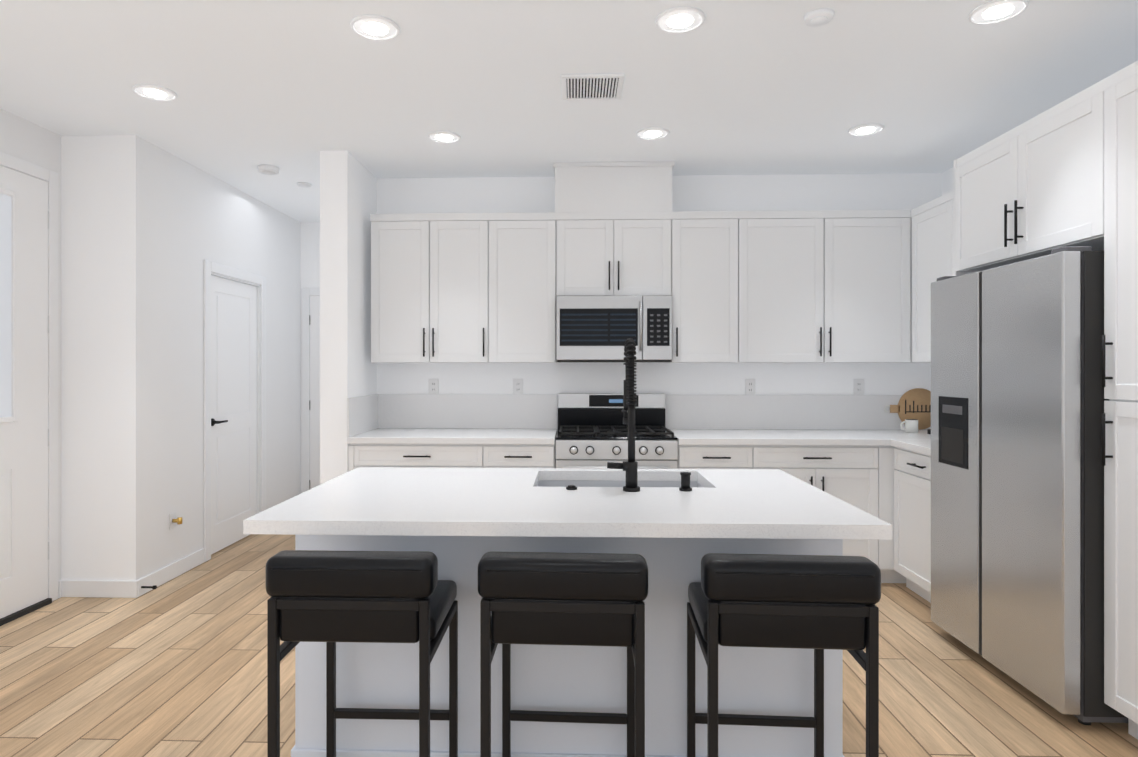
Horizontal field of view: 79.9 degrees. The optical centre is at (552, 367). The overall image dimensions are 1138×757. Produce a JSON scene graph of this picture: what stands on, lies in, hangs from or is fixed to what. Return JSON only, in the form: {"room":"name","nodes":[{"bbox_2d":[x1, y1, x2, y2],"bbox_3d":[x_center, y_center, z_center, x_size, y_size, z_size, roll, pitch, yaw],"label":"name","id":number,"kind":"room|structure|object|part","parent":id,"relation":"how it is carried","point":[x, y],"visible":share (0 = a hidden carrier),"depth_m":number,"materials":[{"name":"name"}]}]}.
{"room":"kitchen","nodes":[
{"label":"kitchen","id":0,"kind":"room"},
{"bbox_2d":[0,109,60,580],"bbox_3d":[-3.081,-0.010,0.355,0.120,2.720,7.320,0,0,2],"label":"wall","id":1,"kind":"structure","parent":0,"point":[25,140],"depth_m":3.88,"materials":[{"name":"white paint"}]},
{"bbox_2d":[0,151,57,625],"bbox_3d":[-2.904,0.105,3.441,0.030,2.490,1.060,0,0,2],"label":"door","id":2,"kind":"structure","parent":1,"relation":"attached to","point":[28,394],"depth_m":3.76,"materials":[{"name":"white wood"}]},
{"bbox_2d":[300,222,319,492],"bbox_3d":[-1.883,-0.010,6.439,0.975,2.720,0.120,0,0,2],"label":"wall","id":3,"kind":"structure","parent":0,"point":[309,254],"depth_m":6.39,"materials":[{"name":"white paint"}]},
{"bbox_2d":[302,288,319,492],"bbox_3d":[-1.892,0.297,6.371,0.930,2.105,0.016,0,0,2],"label":"door","id":4,"kind":"structure","parent":3,"relation":"attached to","point":[310,388],"depth_m":6.38,"materials":[{"name":"white wood"}]},
{"bbox_2d":[320,151,376,484],"bbox_3d":[-1.344,-0.010,5.321,0.175,2.720,2.080,0,0,2],"label":"wall pillar","id":5,"kind":"structure","parent":0,"point":[348,204],"depth_m":4.28,"materials":[{"name":"white paint"}]},
{"bbox_2d":[0,534,1137,756],"bbox_3d":[-0.176,1.380,1.520,6.010,0.060,10.000,0,0,2],"label":"floor","id":6,"kind":"structure","parent":0,"point":[176,666],"depth_m":2.89,"materials":[{"name":"brown wood"}]},
{"bbox_2d":[135,548,204,597],"bbox_3d":[-2.432,1.300,4.349,0.014,0.100,0.734,0,0,2],"label":"baseboard","id":7,"kind":"structure","parent":6,"relation":"on","point":[171,571],"depth_m":4.30,"materials":[{"name":"white wood"}]},
{"bbox_2d":[141,585,156,588],"bbox_3d":[-2.393,1.300,4.024,0.086,0.022,0.022,0,0,2],"label":"doorstop","id":8,"kind":"object","parent":7,"relation":"attached to","point":[154,587],"visible":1,"depth_m":4.02,"materials":[{"name":"black metal"}]},
{"bbox_2d":[61,135,300,579],"bbox_3d":[-2.694,-0.010,5.265,0.570,2.720,2.520,0,0,2],"label":"wall block","id":9,"kind":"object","parent":6,"relation":"on","point":[147,228],"visible":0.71,"depth_m":4.09,"materials":[{"name":"white paint"}]},
{"bbox_2d":[58,580,134,597],"bbox_3d":[-2.676,1.300,3.989,0.450,0.100,0.030,0,0,2],"label":"baseboard","id":10,"kind":"structure","parent":9,"relation":"attached to","point":[110,588],"depth_m":3.99,"materials":[{"name":"white wood"}]},
{"bbox_2d":[169,512,181,529],"bbox_3d":[-2.406,0.980,4.355,0.064,0.100,0.070,0,0,2],"label":"gas valve","id":11,"kind":"object","parent":9,"relation":"attached to","point":[173,520],"visible":1,"depth_m":4.34,"materials":[{"name":"gold metal"}]},
{"bbox_2d":[204,259,265,561],"bbox_3d":[-2.421,0.297,5.186,0.096,2.105,0.930,0,0,2],"label":"hall door","id":12,"kind":"structure","parent":9,"relation":"attached to","point":[234,401],"depth_m":5.17,"materials":[{"name":"white wood"}]},
{"bbox_2d":[265,550,457,756],"bbox_3d":[-0.518,0.919,1.962,0.438,0.862,0.463,0,0,2],"label":"stool","id":13,"kind":"object","parent":6,"relation":"on","point":[330,598],"visible":1,"depth_m":1.75,"materials":[{"name":"black leather"}]},
{"bbox_2d":[348,446,494,471],"bbox_3d":[-0.822,0.912,4.580,0.912,0.875,0.622,0,0,2],"label":"base cabinet","id":14,"kind":"object","parent":6,"relation":"on","point":[358,456],"depth_m":4.27,"materials":[{"name":"white wood"}]},
{"bbox_2d":[347,426,556,445],"bbox_3d":[-0.626,0.455,4.558,1.304,0.040,0.653,0,0,2],"label":"countertop","id":15,"kind":"structure","parent":14,"relation":"on","point":[384,436],"depth_m":4.28,"materials":[{"name":"white stone"}]},
{"bbox_2d":[495,434,555,467],"bbox_3d":[-0.230,0.912,4.560,0.508,0.875,0.622,0,0,2],"label":"base cabinet","id":16,"kind":"object","parent":6,"relation":"on","point":[505,456],"depth_m":4.25,"materials":[{"name":"white wood"}]},
{"bbox_2d":[478,551,647,756],"bbox_3d":[0.034,0.919,1.944,0.441,0.862,0.473,0,0,2],"label":"stool","id":17,"kind":"object","parent":6,"relation":"on","point":[577,599],"visible":1,"depth_m":1.73,"materials":[{"name":"black leather"}]},
{"bbox_2d":[291,535,843,756],"bbox_3d":[0.054,0.910,2.545,1.800,0.880,0.707,0,0,2],"label":"kitchen island","id":18,"kind":"object","parent":6,"relation":"on","point":[562,678],"depth_m":2.20,"materials":[{"name":"white wood"}]},
{"bbox_2d":[243,483,891,538],"bbox_3d":[0.038,0.444,2.174,1.806,0.052,0.570,0,0,2],"label":"island countertop","id":19,"kind":"structure","parent":18,"relation":"on","point":[409,510],"depth_m":2.02,"materials":[{"name":"white stone"}]},
{"bbox_3d":[0.069,0.424,2.408,0.040,0.012,0.040,0,0,2],"label":"air switch button","id":20,"kind":"part","parent":19,"relation":"part of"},
{"bbox_2d":[535,475,706,486],"bbox_3d":[0.266,0.581,2.641,0.683,0.245,0.404,0,0,2],"label":"sink","id":21,"kind":"object","parent":19,"relation":"in","point":[544,480],"depth_m":2.83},
{"bbox_2d":[679,472,691,490],"bbox_3d":[0.468,0.399,2.385,0.044,0.062,0.044,0,0,2],"label":"soap dispenser","id":22,"kind":"object","parent":19,"relation":"on","point":[685,481],"visible":0.98,"depth_m":2.37,"materials":[{"name":"black metal"}]},
{"bbox_2d":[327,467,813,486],"bbox_3d":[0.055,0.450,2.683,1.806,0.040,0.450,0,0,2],"label":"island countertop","id":23,"kind":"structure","parent":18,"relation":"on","point":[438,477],"depth_m":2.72,"materials":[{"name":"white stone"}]},
{"bbox_2d":[607,338,639,491],"bbox_3d":[0.252,0.161,2.455,0.116,0.538,0.206,0,0,2],"label":"faucet","id":24,"kind":"object","parent":23,"relation":"on","point":[630,466],"visible":1,"depth_m":2.37,"materials":[{"name":"black metal"}]},
{"bbox_2d":[556,393,677,468],"bbox_3d":[0.407,0.764,4.502,0.756,1.172,0.690,0,0,2],"label":"range","id":25,"kind":"object","parent":6,"relation":"on","point":[592,431],"visible":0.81,"depth_m":4.34,"materials":[{"name":"silver metal"}]},
{"bbox_2d":[677,442,766,468],"bbox_3d":[1.052,0.912,4.518,0.517,0.875,0.622,0,0,2],"label":"base cabinet","id":26,"kind":"object","parent":6,"relation":"on","point":[689,457],"depth_m":4.21,"materials":[{"name":"white wood"}]},
{"bbox_2d":[687,553,880,756],"bbox_3d":[0.616,0.919,1.925,0.445,0.862,0.477,0,0,2],"label":"stool","id":27,"kind":"object","parent":6,"relation":"on","point":[818,604],"visible":1,"depth_m":1.71,"materials":[{"name":"black leather"}]},
{"bbox_2d":[767,446,866,557],"bbox_3d":[1.604,0.912,4.500,0.823,0.875,0.622,0,0,2],"label":"base cabinet","id":28,"kind":"object","parent":6,"relation":"on","point":[838,471],"depth_m":4.19,"materials":[{"name":"white wood"}]},
{"bbox_2d":[895,450,930,602],"bbox_3d":[2.393,0.913,3.840,0.622,0.875,0.683,0,0,2],"label":"base cabinet","id":29,"kind":"object","parent":6,"relation":"on","point":[912,471],"depth_m":3.94,"materials":[{"name":"white wood"}]},
{"bbox_2d":[671,430,930,445],"bbox_3d":[1.758,0.455,4.479,1.934,0.040,0.653,0,0,2],"label":"countertop","id":30,"kind":"structure","parent":29,"relation":"on","point":[685,437],"depth_m":4.25,"materials":[{"name":"white stone"}]},
{"bbox_2d":[884,388,930,429],"bbox_3d":[2.519,0.287,4.755,0.386,0.290,0.016,0,0,2],"label":"cutting board","id":31,"kind":"object","parent":30,"relation":"on","point":[915,403],"visible":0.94,"depth_m":4.75,"materials":[{"name":"brown wood"}]},
{"bbox_2d":[900,419,917,432],"bbox_3d":[2.403,0.391,4.577,0.116,0.087,0.080,0,0,2],"label":"mug","id":32,"kind":"object","parent":30,"relation":"on","point":[911,425],"visible":1,"depth_m":4.54,"materials":[{"name":"white ceramic"}]},
{"bbox_2d":[891,438,930,457],"bbox_3d":[2.377,0.455,3.815,0.652,0.040,0.632,0,0,2],"label":"countertop","id":33,"kind":"structure","parent":29,"relation":"on","point":[916,445],"depth_m":3.96,"materials":[{"name":"white stone"}]},
{"bbox_2d":[931,246,1127,725],"bbox_3d":[2.281,0.447,2.988,0.735,1.807,0.954,0,0,2],"label":"refrigerator","id":34,"kind":"object","parent":6,"relation":"on","point":[1017,509],"visible":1,"depth_m":2.74,"materials":[{"name":"grey metal"}]},
{"bbox_2d":[1098,61,1137,738],"bbox_3d":[2.339,0.140,2.194,0.622,2.420,0.613,0,0,2],"label":"tall cabinet","id":35,"kind":"object","parent":6,"relation":"on","point":[1118,92],"depth_m":2.44,"materials":[{"name":"white wood"}]},
{"bbox_2d":[0,0,1137,221],"bbox_3d":[-0.176,-1.410,1.520,6.010,0.080,10.000,0,0,2],"label":"ceiling","id":36,"kind":"structure","parent":0,"point":[290,88],"depth_m":3.23,"materials":[{"name":"white paint"}]},
{"bbox_2d":[132,84,176,100],"bbox_3d":[-1.971,-1.366,3.370,0.194,0.014,0.194,0,0,2],"label":"recessed light","id":37,"kind":"object","parent":36,"relation":"in","point":[154,92],"visible":0.98,"depth_m":3.36,"materials":[{"name":"white plastic"}]},
{"bbox_2d":[257,164,278,174],"bbox_3d":[-1.939,-1.350,4.640,0.140,0.040,0.140,0,0,2],"label":"smoke detector","id":38,"kind":"object","parent":36,"relation":"attached to","point":[265,169],"visible":1,"depth_m":4.60,"materials":[{"name":"white plastic"}]},
{"bbox_2d":[297,182,311,186],"bbox_3d":[-1.845,-1.364,5.057,0.100,0.012,0.100,0,0,2],"label":"ceiling sensor","id":39,"kind":"object","parent":36,"relation":"attached to","point":[302,184],"visible":0.96,"depth_m":5.03,"materials":[{"name":"white plastic"}]},
{"bbox_2d":[350,15,399,40],"bbox_3d":[-0.711,-1.366,2.728,0.194,0.014,0.194,0,0,2],"label":"recessed light","id":40,"kind":"object","parent":36,"relation":"in","point":[376,27],"visible":1,"depth_m":2.72,"materials":[{"name":"white plastic"}]},
{"bbox_2d":[428,131,460,142],"bbox_3d":[-0.639,-1.366,4.017,0.194,0.014,0.194,0,0,2],"label":"recessed light","id":41,"kind":"object","parent":36,"relation":"in","point":[444,136],"visible":0.98,"depth_m":4.00,"materials":[{"name":"white plastic"}]},
{"bbox_2d":[561,74,624,100],"bbox_3d":[0.193,-1.363,3.309,0.296,0.012,0.296,0,0,2],"label":"ceiling vent","id":42,"kind":"object","parent":36,"relation":"in","point":[592,87],"visible":0.98,"depth_m":3.29,"materials":[{"name":"white metal"}]},
{"bbox_2d":[636,127,669,139],"bbox_3d":[0.585,-1.366,3.956,0.194,0.014,0.194,0,0,2],"label":"recessed light","id":43,"kind":"object","parent":36,"relation":"in","point":[651,133],"visible":1,"depth_m":3.94,"materials":[{"name":"white plastic"}]},
{"bbox_2d":[655,6,704,33],"bbox_3d":[0.502,-1.366,2.668,0.194,0.014,0.194,0,0,2],"label":"recessed light","id":44,"kind":"object","parent":36,"relation":"in","point":[683,19],"visible":1,"depth_m":2.66,"materials":[{"name":"white plastic"}]},
{"bbox_2d":[804,8,833,26],"bbox_3d":[1.037,-1.359,2.641,0.112,0.022,0.112,0,0,2],"label":"smoke detector","id":45,"kind":"object","parent":36,"relation":"attached to","point":[818,17],"visible":0.98,"depth_m":2.62,"materials":[{"name":"white paint"}]},
{"bbox_2d":[847,123,884,135],"bbox_3d":[1.798,-1.366,3.896,0.194,0.014,0.194,0,0,2],"label":"recessed light","id":46,"kind":"object","parent":36,"relation":"in","point":[868,129],"visible":0.96,"depth_m":3.88,"materials":[{"name":"white plastic"}]},
{"bbox_2d":[968,0,1028,24],"bbox_3d":[1.706,-1.366,2.599,0.194,0.014,0.194,0,0,2],"label":"recessed light","id":47,"kind":"object","parent":36,"relation":"in","point":[993,12],"visible":0.98,"depth_m":2.59,"materials":[{"name":"white plastic"}]},
{"bbox_2d":[377,173,941,430],"bbox_3d":[0.736,-0.010,4.902,4.010,2.720,0.120,0,0,2],"label":"wall","id":48,"kind":"structure","parent":0,"point":[807,192],"depth_m":4.83,"materials":[{"name":"white paint"}]},
{"bbox_2d":[347,394,378,437],"bbox_3d":[-1.271,0.312,4.579,0.014,0.244,0.653,0,0,2],"label":"backsplash","id":49,"kind":"structure","parent":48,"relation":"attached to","point":[363,411],"depth_m":4.53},
{"bbox_2d":[370,213,437,362],"bbox_3d":[-0.991,-0.537,4.730,0.459,1.001,0.333,0,0,2],"label":"upper cabinet","id":50,"kind":"object","parent":48,"relation":"attached to","point":[404,247],"depth_m":4.57,"materials":[{"name":"white wood"}]},
{"bbox_2d":[429,379,438,393],"bbox_3d":[-0.855,0.135,4.890,0.072,0.116,0.008,0,0,2],"label":"electrical outlet","id":51,"kind":"object","parent":48,"relation":"attached to","point":[433,386],"visible":1,"depth_m":4.89,"materials":[{"name":"white plastic"}]},
{"bbox_2d":[438,213,497,362],"bbox_3d":[-0.621,-0.537,4.718,0.514,1.001,0.333,0,0,2],"label":"upper cabinet","id":52,"kind":"object","parent":48,"relation":"attached to","point":[467,242],"depth_m":4.56,"materials":[{"name":"white wood"}]},
{"bbox_2d":[513,379,522,393],"bbox_3d":[-0.246,0.135,4.870,0.072,0.116,0.008,0,0,2],"label":"electrical outlet","id":53,"kind":"object","parent":48,"relation":"attached to","point":[517,386],"visible":1,"depth_m":4.87,"materials":[{"name":"white plastic"}]},
{"bbox_2d":[498,209,565,362],"bbox_3d":[-0.196,-0.537,4.704,0.571,1.001,0.333,0,0,2],"label":"upper cabinet","id":54,"kind":"object","parent":48,"relation":"attached to","point":[531,246],"depth_m":4.54,"materials":[{"name":"white wood"}]},
{"bbox_2d":[554,161,673,208],"bbox_3d":[0.414,-1.203,4.686,0.780,0.330,0.328,0,0,2],"label":"soffit","id":55,"kind":"object","parent":48,"relation":"attached to","point":[578,185],"depth_m":4.52,"materials":[{"name":"white paint"}]},
{"bbox_2d":[566,209,673,296],"bbox_3d":[0.414,-0.759,4.684,0.764,0.557,0.333,0,0,2],"label":"upper cabinet","id":56,"kind":"object","parent":48,"relation":"attached to","point":[610,252],"depth_m":4.52,"materials":[{"name":"white wood"}]},
{"bbox_2d":[556,295,671,361],"bbox_3d":[0.412,-0.258,4.636,0.760,0.436,0.425,0,0,2],"label":"microwave","id":57,"kind":"object","parent":56,"relation":"attached to","point":[596,328],"visible":1,"depth_m":4.46,"materials":[{"name":"silver metal"}]},
{"bbox_2d":[379,394,930,429],"bbox_3d":[0.734,0.312,4.832,3.976,0.244,0.015,0,0,2],"label":"backsplash","id":58,"kind":"structure","parent":48,"relation":"attached to","point":[397,411],"depth_m":4.82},
{"bbox_2d":[665,211,749,362],"bbox_3d":[1.017,-0.537,4.664,0.557,1.001,0.333,0,0,2],"label":"upper cabinet","id":59,"kind":"object","parent":48,"relation":"attached to","point":[711,299],"depth_m":4.50,"materials":[{"name":"white wood"}]},
{"bbox_2d":[745,379,754,394],"bbox_3d":[1.403,0.135,4.815,0.072,0.116,0.008,0,0,2],"label":"electrical outlet","id":60,"kind":"object","parent":48,"relation":"attached to","point":[749,386],"visible":1,"depth_m":4.81,"materials":[{"name":"white plastic"}]},
{"bbox_2d":[750,210,910,362],"bbox_3d":[1.768,-0.536,4.639,1.180,1.001,0.333,0,0,2],"label":"upper cabinet","id":61,"kind":"object","parent":48,"relation":"attached to","point":[832,286],"depth_m":4.47,"materials":[{"name":"white wood"}]},
{"bbox_2d":[854,379,863,394],"bbox_3d":[2.163,0.135,4.790,0.072,0.116,0.008,0,0,2],"label":"electrical outlet","id":62,"kind":"object","parent":48,"relation":"attached to","point":[858,386],"visible":1,"depth_m":4.79,"materials":[{"name":"white plastic"}]},
{"bbox_2d":[942,167,953,194],"bbox_3d":[2.664,-0.010,0.701,0.120,2.720,8.390,0,0,2],"label":"wall","id":63,"kind":"structure","parent":0,"point":[948,181],"depth_m":4.69,"materials":[{"name":"white paint"}]},
{"bbox_2d":[908,190,953,362],"bbox_3d":[2.524,-0.537,3.980,0.369,1.001,0.973,0,0,2],"label":"upper cabinet","id":64,"kind":"object","parent":63,"relation":"attached to","point":[931,241],"visible":0.27,"depth_m":4.24,"materials":[{"name":"white wood"}]},
{"bbox_2d":[954,82,1097,275],"bbox_3d":[2.365,-0.781,2.996,0.622,0.578,0.992,0,0,2],"label":"upper cabinet","id":65,"kind":"object","parent":63,"relation":"attached to","point":[1064,173],"depth_m":2.92,"materials":[{"name":"white wood"}]}
]}

